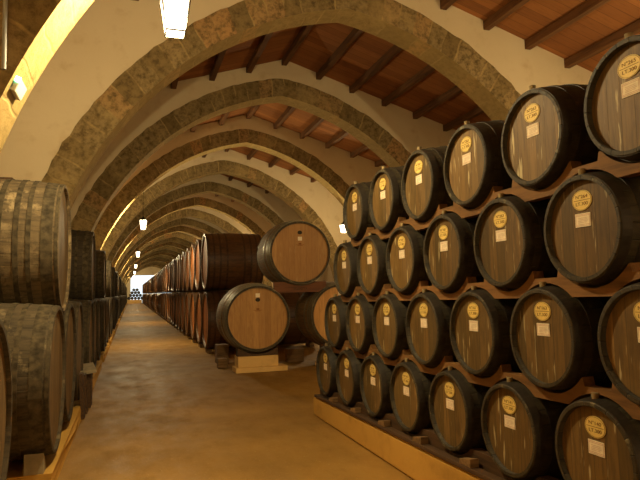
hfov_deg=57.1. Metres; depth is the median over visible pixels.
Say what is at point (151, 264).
stone arch
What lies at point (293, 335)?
brown cask
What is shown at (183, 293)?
brown cask
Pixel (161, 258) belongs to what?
stone arch
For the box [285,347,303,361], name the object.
wooden block
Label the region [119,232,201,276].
stone arch
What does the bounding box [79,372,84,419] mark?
board
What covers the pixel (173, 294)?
brown cask
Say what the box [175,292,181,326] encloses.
brown cask
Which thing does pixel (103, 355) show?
plinth
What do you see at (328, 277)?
wall
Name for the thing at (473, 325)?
print
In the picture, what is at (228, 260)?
brown cask
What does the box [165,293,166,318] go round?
brown cask
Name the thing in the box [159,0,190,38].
lantern
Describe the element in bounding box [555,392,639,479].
wine cask
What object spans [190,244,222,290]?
brown cask
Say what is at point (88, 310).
weathered cask
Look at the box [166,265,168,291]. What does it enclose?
brown cask
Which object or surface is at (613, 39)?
roof beam
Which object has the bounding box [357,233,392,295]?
wine cask
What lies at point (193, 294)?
brown cask
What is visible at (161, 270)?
brown cask
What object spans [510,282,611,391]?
wine cask
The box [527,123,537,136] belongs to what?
print
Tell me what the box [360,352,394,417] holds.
wine cask
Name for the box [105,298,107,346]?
weathered cask
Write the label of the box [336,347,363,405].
wine cask
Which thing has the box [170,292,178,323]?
brown cask
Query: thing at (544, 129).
wine cask
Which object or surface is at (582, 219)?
print
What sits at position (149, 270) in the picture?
wall
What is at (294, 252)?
cask
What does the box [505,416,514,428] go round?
print
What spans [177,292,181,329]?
brown cask
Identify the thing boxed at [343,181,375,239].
wine cask
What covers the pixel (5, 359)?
weathered cask
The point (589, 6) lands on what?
roof beam
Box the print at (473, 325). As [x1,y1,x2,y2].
[469,321,477,330]
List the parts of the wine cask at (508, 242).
number plate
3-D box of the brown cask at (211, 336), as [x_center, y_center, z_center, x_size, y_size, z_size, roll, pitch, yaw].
[-2.384,2.153,16.012,1.500,1.558,1.558,0,-5,-18]
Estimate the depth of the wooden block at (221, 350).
13.21 m
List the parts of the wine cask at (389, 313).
number plate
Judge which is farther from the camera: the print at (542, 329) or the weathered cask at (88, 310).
the weathered cask at (88, 310)
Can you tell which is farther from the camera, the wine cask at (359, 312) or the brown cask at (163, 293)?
the brown cask at (163, 293)
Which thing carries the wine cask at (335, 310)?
on the beam at (585, 386)
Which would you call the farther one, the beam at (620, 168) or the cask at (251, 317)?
the cask at (251, 317)
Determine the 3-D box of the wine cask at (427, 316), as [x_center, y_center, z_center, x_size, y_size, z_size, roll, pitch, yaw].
[1.245,0.738,4.993,0.864,0.690,0.690,0,-5,-18]
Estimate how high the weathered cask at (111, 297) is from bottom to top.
1.360 m
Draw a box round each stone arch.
[0,0,94,151]
[0,0,592,210]
[70,60,455,231]
[94,115,389,249]
[102,149,350,281]
[107,174,323,280]
[112,193,272,266]
[115,206,272,287]
[117,217,262,283]
[118,225,208,274]
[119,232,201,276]
[121,237,228,290]
[121,242,188,278]
[122,246,185,279]
[123,249,181,280]
[123,252,200,291]
[124,255,196,291]
[124,257,171,283]
[125,259,169,282]
[125,261,167,283]
[125,262,165,284]
[126,264,162,283]
[126,265,162,284]
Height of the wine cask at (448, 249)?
0.690 m
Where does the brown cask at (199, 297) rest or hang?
on the block
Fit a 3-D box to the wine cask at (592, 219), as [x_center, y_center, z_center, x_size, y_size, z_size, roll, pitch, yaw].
[1.809,-0.059,3.308,0.864,0.690,0.690,0,-5,-18]
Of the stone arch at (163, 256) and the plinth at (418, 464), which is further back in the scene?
the stone arch at (163, 256)
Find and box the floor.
[57,303,413,479]
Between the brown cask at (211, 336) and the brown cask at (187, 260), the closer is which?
the brown cask at (211, 336)
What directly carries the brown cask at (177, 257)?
on the brown cask at (176, 295)
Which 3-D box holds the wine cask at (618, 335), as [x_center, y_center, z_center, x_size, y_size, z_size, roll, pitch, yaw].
[1.937,0.502,2.909,0.864,0.690,0.690,0,-5,-18]
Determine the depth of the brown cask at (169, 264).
30.66 m
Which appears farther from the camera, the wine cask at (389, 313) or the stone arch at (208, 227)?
the stone arch at (208, 227)
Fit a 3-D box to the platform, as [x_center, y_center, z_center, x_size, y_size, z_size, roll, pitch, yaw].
[-32.825,10.894,104.116,2.400,0.605,1.400,0,-5,-18]
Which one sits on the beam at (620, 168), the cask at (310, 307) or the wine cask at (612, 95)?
the wine cask at (612, 95)
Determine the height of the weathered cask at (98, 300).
1.371 m
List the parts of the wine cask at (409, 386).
number plate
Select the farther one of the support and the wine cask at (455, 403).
the support
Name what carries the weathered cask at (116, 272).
on the weathered cask
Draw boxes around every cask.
[0,179,70,311]
[0,303,65,461]
[0,319,11,479]
[63,303,75,422]
[68,230,95,302]
[68,299,93,363]
[68,301,83,400]
[93,300,97,366]
[94,298,105,351]
[94,299,101,360]
[95,250,105,297]
[105,260,111,297]
[105,297,108,342]
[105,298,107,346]
[106,297,110,336]
[111,267,114,296]
[111,297,112,333]
[113,297,114,328]
[115,271,117,295]
[115,297,115,326]
[119,277,120,296]
[159,271,171,292]
[160,270,168,292]
[161,293,162,316]
[163,267,164,291]
[163,293,164,317]
[164,266,165,291]
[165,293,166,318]
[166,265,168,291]
[167,293,168,320]
[168,263,170,291]
[168,292,175,321]
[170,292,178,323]
[171,261,172,291]
[172,259,197,291]
[172,292,179,324]
[175,257,199,291]
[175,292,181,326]
[177,255,191,291]
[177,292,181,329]
[181,252,186,290]
[181,292,185,331]
[185,248,220,290]
[185,291,201,334]
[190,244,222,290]
[190,291,206,338]
[194,239,215,290]
[196,291,209,342]
[201,233,262,289]
[201,290,234,348]
[216,283,289,352]
[257,220,329,285]
[277,292,312,344]
[295,282,340,344]
[316,343,338,395]
[324,294,348,348]
[333,240,359,296]
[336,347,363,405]
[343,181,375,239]
[346,293,375,352]
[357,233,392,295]
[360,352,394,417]
[369,166,408,231]
[372,291,411,358]
[386,223,431,293]
[390,358,435,432]
[401,146,452,221]
[406,289,457,366]
[423,210,483,292]
[429,366,490,452]
[443,120,512,208]
[450,286,521,376]
[473,193,557,290]
[481,377,568,479]
[501,84,630,189]
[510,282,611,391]
[544,168,639,286]
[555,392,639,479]
[584,32,639,162]
[597,282,639,405]
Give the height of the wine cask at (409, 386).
0.690 m
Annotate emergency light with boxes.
[9,75,26,100]
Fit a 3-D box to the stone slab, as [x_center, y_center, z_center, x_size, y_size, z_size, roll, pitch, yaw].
[-3.386,1.868,8.541,0.223,0.121,0.501,1,-5,-26]
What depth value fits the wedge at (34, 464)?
4.76 m
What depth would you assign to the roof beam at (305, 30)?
14.32 m
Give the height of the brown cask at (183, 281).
1.558 m
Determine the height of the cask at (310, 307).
1.450 m
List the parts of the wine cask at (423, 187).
number plate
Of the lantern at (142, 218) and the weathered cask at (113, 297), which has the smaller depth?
the lantern at (142, 218)
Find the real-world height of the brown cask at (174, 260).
1.558 m
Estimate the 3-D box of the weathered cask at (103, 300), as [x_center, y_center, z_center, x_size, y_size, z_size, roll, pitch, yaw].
[-5.868,2.090,14.380,1.150,1.371,1.371,0,-5,-18]
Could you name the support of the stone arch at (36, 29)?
on the floor
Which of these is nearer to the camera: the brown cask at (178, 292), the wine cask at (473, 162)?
the wine cask at (473, 162)
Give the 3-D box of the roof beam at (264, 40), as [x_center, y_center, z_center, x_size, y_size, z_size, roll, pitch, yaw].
[-12.765,-1.184,48.998,0.130,0.158,124.510,0,-5,-18]
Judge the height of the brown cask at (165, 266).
1.558 m
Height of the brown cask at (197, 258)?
1.558 m
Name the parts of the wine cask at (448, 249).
number plate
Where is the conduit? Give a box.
[1,0,7,69]
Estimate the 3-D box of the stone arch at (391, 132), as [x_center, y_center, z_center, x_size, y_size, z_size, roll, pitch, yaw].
[-1.035,-0.877,15.181,11.698,7.579,0.574,0,-5,-18]
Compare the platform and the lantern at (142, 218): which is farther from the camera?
the platform
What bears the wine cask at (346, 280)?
on the beam at (630, 275)
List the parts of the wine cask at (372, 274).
number plate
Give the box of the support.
[232,346,287,373]
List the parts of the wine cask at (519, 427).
number plate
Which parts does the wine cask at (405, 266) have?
number plate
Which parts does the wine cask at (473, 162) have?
number plate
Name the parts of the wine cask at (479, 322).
number plate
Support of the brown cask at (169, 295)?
on the block
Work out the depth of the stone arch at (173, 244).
61.33 m
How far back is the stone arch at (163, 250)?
70.57 m
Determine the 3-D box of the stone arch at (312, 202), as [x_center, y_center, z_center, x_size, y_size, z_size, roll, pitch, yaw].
[-4.013,-0.024,24.436,11.698,7.579,0.574,0,-5,-18]
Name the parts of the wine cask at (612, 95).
number plate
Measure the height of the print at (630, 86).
0.064 m
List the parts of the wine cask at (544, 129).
number plate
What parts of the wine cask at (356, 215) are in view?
number plate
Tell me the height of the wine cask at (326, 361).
0.690 m
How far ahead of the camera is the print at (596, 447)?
3.08 m
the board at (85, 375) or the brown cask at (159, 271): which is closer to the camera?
the board at (85, 375)
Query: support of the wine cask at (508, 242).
on the beam
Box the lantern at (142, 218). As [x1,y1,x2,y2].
[139,196,146,229]
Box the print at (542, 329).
[537,324,548,335]
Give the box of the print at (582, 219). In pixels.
[576,213,589,226]
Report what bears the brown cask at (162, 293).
on the block
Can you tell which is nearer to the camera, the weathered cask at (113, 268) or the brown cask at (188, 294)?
the brown cask at (188, 294)
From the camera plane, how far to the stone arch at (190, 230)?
47.45 m
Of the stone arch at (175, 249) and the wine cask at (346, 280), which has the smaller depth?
the wine cask at (346, 280)
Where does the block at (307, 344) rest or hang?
on the floor
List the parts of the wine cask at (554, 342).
number plate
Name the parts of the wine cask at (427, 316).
number plate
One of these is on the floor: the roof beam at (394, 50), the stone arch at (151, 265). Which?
the stone arch at (151, 265)
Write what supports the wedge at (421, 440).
on the board at (483, 474)
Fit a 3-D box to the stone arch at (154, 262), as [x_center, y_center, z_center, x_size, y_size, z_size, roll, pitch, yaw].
[-27.836,6.807,98.479,11.698,7.579,0.574,0,-5,-18]
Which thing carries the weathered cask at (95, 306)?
on the floor
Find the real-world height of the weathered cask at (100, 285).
1.371 m
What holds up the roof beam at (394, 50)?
attached to the wall
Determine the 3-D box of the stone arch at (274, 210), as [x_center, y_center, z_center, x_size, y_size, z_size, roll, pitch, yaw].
[-5.502,0.403,29.064,11.698,7.579,0.574,0,-5,-18]
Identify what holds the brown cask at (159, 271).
on the brown cask
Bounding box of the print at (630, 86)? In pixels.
[622,78,638,96]
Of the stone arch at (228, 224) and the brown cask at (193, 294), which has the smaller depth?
the brown cask at (193, 294)
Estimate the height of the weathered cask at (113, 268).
1.360 m
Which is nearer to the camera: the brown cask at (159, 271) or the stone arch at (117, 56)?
the stone arch at (117, 56)
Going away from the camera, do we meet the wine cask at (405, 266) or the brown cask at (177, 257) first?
the wine cask at (405, 266)
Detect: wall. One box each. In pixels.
[126,267,176,299]
[323,264,333,281]
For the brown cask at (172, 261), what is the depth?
29.81 m
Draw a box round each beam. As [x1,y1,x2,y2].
[171,77,178,88]
[190,49,226,131]
[202,32,272,157]
[215,28,363,195]
[225,24,314,151]
[231,0,456,201]
[265,0,529,193]
[273,281,325,292]
[311,0,610,182]
[320,390,559,479]
[331,340,639,419]
[341,263,639,301]
[351,151,639,246]
[375,20,639,166]
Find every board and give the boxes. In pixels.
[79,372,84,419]
[84,373,87,413]
[314,394,504,479]
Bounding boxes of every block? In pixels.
[205,348,211,352]
[215,343,228,363]
[217,358,226,368]
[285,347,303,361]
[306,343,313,346]
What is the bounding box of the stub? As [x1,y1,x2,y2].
[86,373,92,407]
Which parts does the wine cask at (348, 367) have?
number plate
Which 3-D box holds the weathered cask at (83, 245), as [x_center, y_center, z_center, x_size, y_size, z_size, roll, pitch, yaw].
[-4.639,0.495,10.462,1.150,1.371,1.371,0,-5,-18]
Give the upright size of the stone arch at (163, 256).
7.579 m
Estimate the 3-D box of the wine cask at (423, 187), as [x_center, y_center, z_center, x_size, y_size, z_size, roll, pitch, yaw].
[1.220,-0.463,5.096,0.864,0.690,0.690,0,-5,-18]
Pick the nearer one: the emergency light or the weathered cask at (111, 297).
the emergency light
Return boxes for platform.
[127,300,141,302]
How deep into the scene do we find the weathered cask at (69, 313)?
6.71 m
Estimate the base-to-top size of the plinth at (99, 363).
0.169 m
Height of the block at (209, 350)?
0.105 m
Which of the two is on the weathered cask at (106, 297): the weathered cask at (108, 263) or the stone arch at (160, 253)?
the weathered cask at (108, 263)
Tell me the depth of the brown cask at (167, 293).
33.02 m
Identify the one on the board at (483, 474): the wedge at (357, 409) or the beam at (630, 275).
the wedge at (357, 409)
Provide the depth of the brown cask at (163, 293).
35.50 m
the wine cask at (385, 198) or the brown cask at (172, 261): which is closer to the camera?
the wine cask at (385, 198)
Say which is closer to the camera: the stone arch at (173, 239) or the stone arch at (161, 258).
the stone arch at (173, 239)
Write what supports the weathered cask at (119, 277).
on the weathered cask
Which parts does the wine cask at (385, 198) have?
number plate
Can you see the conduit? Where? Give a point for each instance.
(5, 2)
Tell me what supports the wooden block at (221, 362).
on the floor
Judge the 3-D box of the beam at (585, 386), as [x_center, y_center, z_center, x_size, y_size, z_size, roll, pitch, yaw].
[1.019,0.994,4.618,0.075,0.264,5.387,0,-5,-18]
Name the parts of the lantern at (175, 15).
bulb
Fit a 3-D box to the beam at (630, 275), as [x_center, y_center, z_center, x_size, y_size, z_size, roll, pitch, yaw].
[1.006,0.394,4.669,0.075,0.250,4.651,0,-5,-18]
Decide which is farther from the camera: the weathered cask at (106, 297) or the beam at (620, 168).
the weathered cask at (106, 297)
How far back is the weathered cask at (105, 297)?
17.54 m
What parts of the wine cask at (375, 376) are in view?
number plate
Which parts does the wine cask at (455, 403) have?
number plate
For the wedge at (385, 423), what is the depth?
5.50 m
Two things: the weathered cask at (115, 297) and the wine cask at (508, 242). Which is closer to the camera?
the wine cask at (508, 242)
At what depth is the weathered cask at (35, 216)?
5.40 m
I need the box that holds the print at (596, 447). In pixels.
[589,440,603,456]
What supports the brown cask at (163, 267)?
on the brown cask at (163, 293)
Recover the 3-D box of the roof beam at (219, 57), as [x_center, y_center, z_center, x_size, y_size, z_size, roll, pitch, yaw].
[-13.644,-0.903,48.689,0.130,0.158,124.510,0,-5,-18]
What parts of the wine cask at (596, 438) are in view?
number plate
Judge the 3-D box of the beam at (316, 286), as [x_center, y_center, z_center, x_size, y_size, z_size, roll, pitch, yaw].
[-0.418,0.978,12.271,1.120,0.220,0.101,0,-5,-18]
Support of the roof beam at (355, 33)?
attached to the wall
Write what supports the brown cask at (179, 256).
on the brown cask at (180, 293)
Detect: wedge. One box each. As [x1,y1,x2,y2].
[23,453,45,475]
[329,397,337,402]
[350,407,360,412]
[378,420,390,426]
[413,436,427,444]
[459,457,478,467]
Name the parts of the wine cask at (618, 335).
number plate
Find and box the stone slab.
[80,362,96,373]
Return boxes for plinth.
[7,399,80,479]
[92,360,101,390]
[100,343,109,361]
[108,333,113,344]
[313,397,482,479]
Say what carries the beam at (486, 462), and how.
on the floor
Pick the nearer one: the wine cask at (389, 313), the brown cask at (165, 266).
the wine cask at (389, 313)
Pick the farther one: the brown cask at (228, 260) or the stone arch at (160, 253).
the stone arch at (160, 253)
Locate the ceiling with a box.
[178,0,639,189]
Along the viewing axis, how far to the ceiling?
14.04 m
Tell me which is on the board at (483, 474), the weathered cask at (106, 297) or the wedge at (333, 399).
the wedge at (333, 399)
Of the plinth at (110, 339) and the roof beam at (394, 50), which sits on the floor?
the plinth at (110, 339)
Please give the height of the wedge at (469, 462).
0.059 m
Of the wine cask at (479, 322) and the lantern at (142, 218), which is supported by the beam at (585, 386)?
the wine cask at (479, 322)
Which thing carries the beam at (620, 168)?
on the wine cask at (592, 219)
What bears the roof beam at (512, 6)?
attached to the wall
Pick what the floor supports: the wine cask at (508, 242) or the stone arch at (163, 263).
the stone arch at (163, 263)
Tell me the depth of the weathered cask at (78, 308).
7.97 m
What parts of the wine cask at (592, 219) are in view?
number plate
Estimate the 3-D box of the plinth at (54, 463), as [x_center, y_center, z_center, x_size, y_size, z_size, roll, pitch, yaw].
[-3.361,2.140,6.414,1.278,0.168,3.850,0,-5,-18]
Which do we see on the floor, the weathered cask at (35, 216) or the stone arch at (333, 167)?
the stone arch at (333, 167)
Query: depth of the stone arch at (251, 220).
33.99 m
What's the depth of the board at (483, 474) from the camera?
4.79 m
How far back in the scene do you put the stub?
8.39 m
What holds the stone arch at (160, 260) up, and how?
on the floor
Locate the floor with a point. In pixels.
(162, 408)

